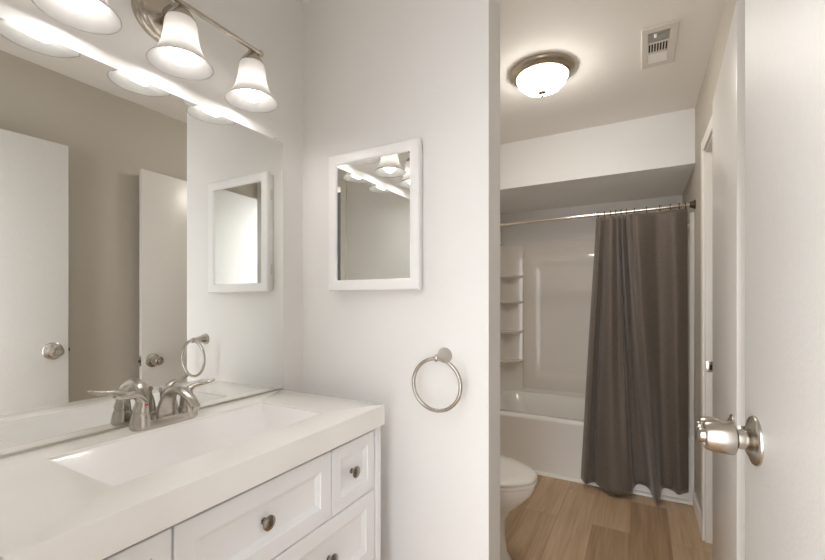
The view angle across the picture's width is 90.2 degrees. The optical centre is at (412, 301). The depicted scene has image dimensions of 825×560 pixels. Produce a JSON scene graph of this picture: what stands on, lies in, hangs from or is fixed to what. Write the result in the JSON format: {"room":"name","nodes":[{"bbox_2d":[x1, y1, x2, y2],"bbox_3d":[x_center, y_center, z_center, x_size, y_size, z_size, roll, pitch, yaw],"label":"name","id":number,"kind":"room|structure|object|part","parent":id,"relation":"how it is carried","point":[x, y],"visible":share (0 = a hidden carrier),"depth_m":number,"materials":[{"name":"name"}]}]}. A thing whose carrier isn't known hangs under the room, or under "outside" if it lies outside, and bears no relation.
{"room":"bathroom","nodes":[
{"label":"bathroom","id":0,"kind":"room"},
{"bbox_2d":[0,0,500,457],"bbox_3d":[-0.110,0.025,2.258,0.100,2.350,3.895,0,0,29],"label":"wall","id":1,"kind":"structure","parent":0,"point":[273,27],"depth_m":1.37,"materials":[{"name":"paint"}]},
{"bbox_2d":[0,17,283,457],"bbox_3d":[-0.682,-0.135,1.111,0.008,0.900,0.874,0,0,29],"label":"wall mirror","id":2,"kind":"object","parent":1,"relation":"attached to","point":[141,223],"visible":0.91,"depth_m":1.02,"materials":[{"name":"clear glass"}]},
{"bbox_2d":[31,0,277,112],"bbox_3d":[-0.610,-0.728,1.070,0.177,0.227,0.599,0,0,29],"label":"vanity light","id":3,"kind":"object","parent":1,"relation":"attached to","point":[177,53],"visible":1,"depth_m":1.06,"materials":[{"name":"white glass"}]},
{"bbox_3d":[-0.708,-0.674,0.869,0.153,0.119,0.153,0,0,29],"label":"lamp shade","id":4,"kind":"part","parent":3,"relation":"part of","materials":[{"name":"white glass"}]},
{"bbox_3d":[-0.708,-0.658,0.869,0.060,0.085,0.060,0,0,29],"label":"bulb","id":5,"kind":"part","parent":3,"relation":"part of","materials":[{"name":"white glass"}]},
{"bbox_3d":[-0.627,-0.772,1.080,0.078,0.024,0.020,0,0,29],"label":"arm","id":6,"kind":"part","parent":3,"relation":"part of","materials":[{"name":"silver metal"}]},
{"bbox_3d":[-0.600,-0.674,1.065,0.153,0.119,0.153,0,0,29],"label":"lamp shade","id":7,"kind":"part","parent":3,"relation":"part of","materials":[{"name":"white glass"}]},
{"bbox_3d":[-0.600,-0.658,1.065,0.060,0.085,0.060,0,0,29],"label":"bulb","id":8,"kind":"part","parent":3,"relation":"part of","materials":[{"name":"white glass"}]},
{"bbox_3d":[-0.491,-0.674,1.260,0.153,0.119,0.153,0,0,29],"label":"lamp shade","id":9,"kind":"part","parent":3,"relation":"part of","materials":[{"name":"white glass"}]},
{"bbox_3d":[-0.491,-0.658,1.260,0.060,0.085,0.060,0,0,29],"label":"bulb","id":10,"kind":"part","parent":3,"relation":"part of","materials":[{"name":"white glass"}]},
{"bbox_2d":[303,0,499,559],"bbox_3d":[-0.071,0.025,1.457,0.745,2.350,0.115,0,0,29],"label":"wall partition","id":11,"kind":"structure","parent":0,"point":[376,73],"depth_m":1.33,"materials":[{"name":"paint"}]},
{"bbox_2d":[329,137,422,290],"bbox_3d":[-0.131,-0.280,1.401,0.369,0.480,0.041,0,0,29],"label":"medicine cabinet","id":12,"kind":"object","parent":11,"relation":"attached to","point":[376,193],"visible":1,"depth_m":1.38,"materials":[{"name":"white paint"}]},
{"bbox_3d":[-0.138,-0.280,1.389,0.296,0.407,0.001,0,0,29],"label":"mirror panel","id":13,"kind":"part","parent":12,"relation":"part of","materials":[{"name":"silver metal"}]},
{"bbox_2d":[412,348,462,412],"bbox_3d":[0.084,0.239,1.263,0.169,0.190,0.074,0,0,29],"label":"towel ring","id":14,"kind":"object","parent":11,"relation":"attached to","point":[444,355],"visible":1,"depth_m":1.25,"materials":[{"name":"silver metal"}]},
{"bbox_3d":[0.085,0.168,1.264,0.049,0.049,0.073,0,0,29],"label":"mount post","id":15,"kind":"part","parent":14,"relation":"part of","materials":[{"name":"silver metal"}]},
{"bbox_2d":[298,0,725,144],"bbox_3d":[0.826,-1.175,1.740,2.240,0.050,3.895,0,0,29],"label":"ceiling","id":16,"kind":"structure","parent":0,"point":[608,84],"depth_m":1.93,"materials":[{"name":"white paint"}]},
{"bbox_2d":[510,52,575,97],"bbox_3d":[0.646,-1.085,2.049,0.315,0.130,0.315,0,0,29],"label":"ceiling light","id":17,"kind":"object","parent":16,"relation":"attached to","point":[543,74],"visible":1,"depth_m":1.97,"materials":[{"name":"white glass"}]},
{"bbox_2d":[500,108,694,213],"bbox_3d":[1.251,-0.986,3.142,1.426,0.328,0.830,0,0,29],"label":"soffit","id":18,"kind":"structure","parent":16,"relation":"attached to","point":[649,157],"depth_m":2.78,"materials":[{"name":"paint"}]},
{"bbox_2d":[641,19,679,69],"bbox_3d":[1.106,-1.139,1.847,0.139,0.021,0.333,0,0,29],"label":"ceiling vent","id":19,"kind":"object","parent":16,"relation":"in","point":[658,42],"visible":1,"depth_m":1.82,"materials":[{"name":"beige plastic"}]},
{"bbox_2d":[501,195,682,244],"bbox_3d":[1.476,0.025,3.549,1.426,2.350,0.100,0,0,29],"label":"wall","id":20,"kind":"structure","parent":0,"point":[581,228],"depth_m":3.58,"materials":[{"name":"paint"}]},
{"bbox_2d":[500,212,694,436],"bbox_3d":[1.252,0.136,3.144,1.423,1.342,0.823,0,0,29],"label":"tub surround","id":21,"kind":"object","parent":20,"relation":"attached to","point":[546,287],"visible":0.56,"depth_m":3.60,"materials":[{"name":"white plastic"}]},
{"bbox_2d":[500,359,523,362],"bbox_3d":[0.876,0.532,3.700,0.203,0.024,0.190,0,0,29],"label":"corner shelf","id":22,"kind":"object","parent":21,"relation":"attached to","point":[501,360],"depth_m":3.66,"materials":[{"name":"white plastic"}]},
{"bbox_2d":[500,330,523,333],"bbox_3d":[0.876,0.268,3.700,0.203,0.024,0.190,0,0,29],"label":"corner shelf","id":23,"kind":"object","parent":21,"relation":"attached to","point":[501,331],"depth_m":3.69,"materials":[{"name":"white plastic"}]},
{"bbox_2d":[500,301,523,303],"bbox_3d":[0.876,0.002,3.700,0.203,0.024,0.190,0,0,29],"label":"corner shelf","id":24,"kind":"object","parent":21,"relation":"attached to","point":[501,302],"depth_m":3.65,"materials":[{"name":"white plastic"}]},
{"bbox_2d":[500,275,523,277],"bbox_3d":[0.876,-0.227,3.700,0.203,0.024,0.190,0,0,29],"label":"corner shelf","id":25,"kind":"object","parent":21,"relation":"attached to","point":[501,276],"depth_m":3.65,"materials":[{"name":"white plastic"}]},
{"bbox_3d":[1.443,0.136,3.488,1.423,1.342,0.037,0,0,29],"label":"panel","id":26,"kind":"part","parent":21,"relation":"part of","materials":[{"name":"white plastic"}]},
{"bbox_3d":[1.873,0.136,2.808,0.010,1.342,0.788,0,0,29],"label":"panel","id":27,"kind":"part","parent":21,"relation":"part of","materials":[{"name":"white plastic"}]},
{"bbox_2d":[505,475,712,559],"bbox_3d":[0.541,1.225,1.226,2.240,0.050,5.070,0,0,29],"label":"floor","id":28,"kind":"structure","parent":0,"point":[561,519],"depth_m":2.19,"materials":[{"name":"brown wood"}]},
{"bbox_2d":[102,426,380,559],"bbox_3d":[-0.488,0.790,1.006,0.445,0.819,0.858,0,0,29],"label":"vanity cabinet","id":29,"kind":"object","parent":28,"relation":"on","point":[327,506],"visible":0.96,"depth_m":0.98,"materials":[{"name":"white paint"}]},
{"bbox_3d":[-0.466,0.476,0.633,0.018,0.174,0.179,0,0,29],"label":"drawer","id":30,"kind":"part","parent":29,"relation":"part of","materials":[{"name":"white paint"}]},
{"bbox_2d":[0,390,384,559],"bbox_3d":[-0.491,0.356,1.000,0.446,0.078,0.874,0,0,29],"label":"countertop","id":31,"kind":"structure","parent":29,"relation":"on","point":[95,497],"depth_m":0.83,"materials":[{"name":"stone"}]},
{"bbox_2d":[113,378,214,431],"bbox_3d":[-0.633,0.266,1.070,0.194,0.102,0.183,0,0,-18],"label":"faucet","id":32,"kind":"object","parent":31,"relation":"on","point":[141,419],"visible":1,"depth_m":1.04,"materials":[{"name":"silver metal"}]},
{"bbox_3d":[-0.688,0.249,1.003,0.039,0.061,0.090,0,0,25],"label":"lever","id":33,"kind":"part","parent":32,"relation":"part of","materials":[{"name":"silver metal"}]},
{"bbox_3d":[-0.678,0.296,1.027,0.052,0.034,0.052,0,0,29],"label":"handle","id":34,"kind":"part","parent":32,"relation":"part of","materials":[{"name":"silver metal"}]},
{"bbox_3d":[-0.649,0.306,1.079,0.054,0.021,0.164,0,0,29],"label":"plate","id":35,"kind":"part","parent":32,"relation":"part of","materials":[{"name":"silver metal"}]},
{"bbox_3d":[-0.596,0.261,1.050,0.148,0.092,0.049,0,0,29],"label":"spout","id":36,"kind":"part","parent":32,"relation":"part of","materials":[{"name":"silver metal"}]},
{"bbox_3d":[-0.620,0.296,1.132,0.052,0.034,0.052,0,0,29],"label":"handle","id":37,"kind":"part","parent":32,"relation":"part of","materials":[{"name":"silver metal"}]},
{"bbox_3d":[-0.606,0.249,1.153,0.039,0.061,0.090,0,0,33],"label":"lever","id":38,"kind":"part","parent":32,"relation":"part of","materials":[{"name":"silver metal"}]},
{"bbox_2d":[49,403,320,485],"bbox_3d":[-0.499,0.357,1.008,0.256,0.073,0.538,0,0,29],"label":"basin","id":39,"kind":"object","parent":31,"relation":"in","point":[126,459],"depth_m":1.00,"materials":[{"name":"white ceramic"}]},
{"bbox_3d":[-0.320,0.476,0.897,0.018,0.174,0.414,0,0,29],"label":"drawer","id":40,"kind":"part","parent":29,"relation":"part of","materials":[{"name":"white paint"}]},
{"bbox_3d":[-0.313,0.475,0.886,0.024,0.032,0.032,0,0,29],"label":"knob","id":41,"kind":"part","parent":29,"relation":"part of","materials":[{"name":"silver metal"}]},
{"bbox_3d":[-0.219,0.672,1.078,0.018,0.208,0.394,0,0,29],"label":"drawer","id":42,"kind":"part","parent":29,"relation":"part of","materials":[{"name":"white paint"}]},
{"bbox_3d":[-0.210,0.672,1.072,0.024,0.032,0.032,0,0,29],"label":"knob","id":43,"kind":"part","parent":29,"relation":"part of","materials":[{"name":"silver metal"}]},
{"bbox_3d":[-0.171,0.476,1.166,0.018,0.174,0.193,0,0,29],"label":"drawer","id":44,"kind":"part","parent":29,"relation":"part of","materials":[{"name":"white paint"}]},
{"bbox_3d":[-0.163,0.478,1.158,0.024,0.032,0.032,0,0,29],"label":"knob","id":45,"kind":"part","parent":29,"relation":"part of","materials":[{"name":"silver metal"}]},
{"bbox_2d":[500,455,537,559],"bbox_3d":[0.231,0.833,2.000,0.735,0.735,0.450,0,0,29],"label":"toilet","id":46,"kind":"object","parent":28,"relation":"on","point":[518,481],"visible":0.2,"depth_m":1.81,"materials":[{"name":"white ceramic"}]},
{"bbox_3d":[0.277,1.005,1.975,0.612,0.390,0.366,0,0,29],"label":"bowl","id":47,"kind":"part","parent":46,"relation":"part of","materials":[{"name":"white ceramic"}]},
{"bbox_3d":[0.315,0.801,1.954,0.543,0.016,0.374,0,0,29],"label":"seat","id":48,"kind":"part","parent":46,"relation":"part of","materials":[{"name":"white plastic"}]},
{"bbox_3d":[0.315,0.779,1.954,0.542,0.024,0.372,0,0,29],"label":"lid","id":49,"kind":"part","parent":46,"relation":"part of","materials":[{"name":"white plastic"}]},
{"bbox_2d":[500,390,694,500],"bbox_3d":[1.250,1.004,3.141,1.422,0.393,0.829,0,0,29],"label":"bathtub","id":50,"kind":"object","parent":28,"relation":"on","point":[543,432],"visible":0.3,"depth_m":2.90,"materials":[{"name":"white ceramic"}]},
{"bbox_2d":[535,470,692,504],"bbox_3d":[1.046,1.190,2.771,1.426,0.020,0.018,0,0,29],"label":"trim strip","id":51,"kind":"object","parent":50,"relation":"attached to","point":[669,498],"visible":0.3,"depth_m":2.58,"materials":[{"name":"white paint"}]},
{"bbox_2d":[683,0,736,508],"bbox_3d":[1.225,0.025,1.519,0.100,2.350,3.895,0,0,29],"label":"wall","id":52,"kind":"structure","parent":0,"point":[704,105],"depth_m":2.26,"materials":[{"name":"beige paint"}]},
{"bbox_2d":[500,200,695,226],"bbox_3d":[1.042,-0.565,2.763,1.425,0.074,0.054,0,0,29],"label":"curtain rod","id":53,"kind":"object","parent":52,"relation":"attached to","point":[692,204],"visible":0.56,"depth_m":2.64,"materials":[{"name":"silver metal"}]},
{"bbox_2d":[693,491,700,533],"bbox_3d":[1.577,1.157,2.272,0.013,0.085,0.353,0,0,29],"label":"baseboard","id":54,"kind":"structure","parent":52,"relation":"attached to","point":[696,506],"depth_m":2.27,"materials":[{"name":"white paint"}]},
{"bbox_2d":[701,114,712,543],"bbox_3d":[1.365,0.190,1.785,0.112,2.020,0.705,0,0,29],"label":"door frame","id":55,"kind":"structure","parent":52,"relation":"attached to","point":[707,141],"depth_m":2.05,"materials":[{"name":"white paint"}]},
{"bbox_3d":[1.481,0.322,2.041,0.037,0.053,0.002,0,0,29],"label":"strike plate","id":56,"kind":"part","parent":55,"relation":"part of","materials":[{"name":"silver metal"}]},
{"bbox_2d":[697,0,744,559],"bbox_3d":[0.957,0.214,1.309,0.112,1.947,0.637,0,0,32],"label":"door","id":57,"kind":"structure","parent":52,"relation":"in","point":[729,96],"depth_m":1.15,"materials":[{"name":"white paint"}]},
{"bbox_3d":[0.814,0.338,1.106,0.066,0.056,0.056,0,0,32],"label":"knob","id":58,"kind":"part","parent":57,"relation":"part of","materials":[{"name":"silver metal"}]},
{"bbox_2d":[698,0,824,559],"bbox_3d":[0.422,0.214,0.410,0.124,1.947,0.772,0,0,25],"label":"door","id":59,"kind":"structure","parent":52,"relation":"in","point":[782,437],"depth_m":0.58,"materials":[{"name":"paint"}]},
{"bbox_3d":[0.538,0.232,0.704,0.066,0.056,0.056,0,0,25],"label":"knob","id":60,"kind":"part","parent":59,"relation":"part of","materials":[{"name":"silver metal"}]},
{"bbox_3d":[1.349,-0.566,2.593,0.009,0.044,0.041,0,0,29],"label":"curtain ring","id":61,"kind":"object","parent":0,"visible":0},
{"bbox_2d":[581,209,688,502],"bbox_3d":[1.343,0.311,2.519,0.589,1.723,0.137,0,0,29],"label":"shower curtain","id":62,"kind":"object","parent":61,"relation":"hanging from","point":[635,430],"visible":1,"depth_m":2.51,"materials":[{"name":"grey fabric"}]}
]}

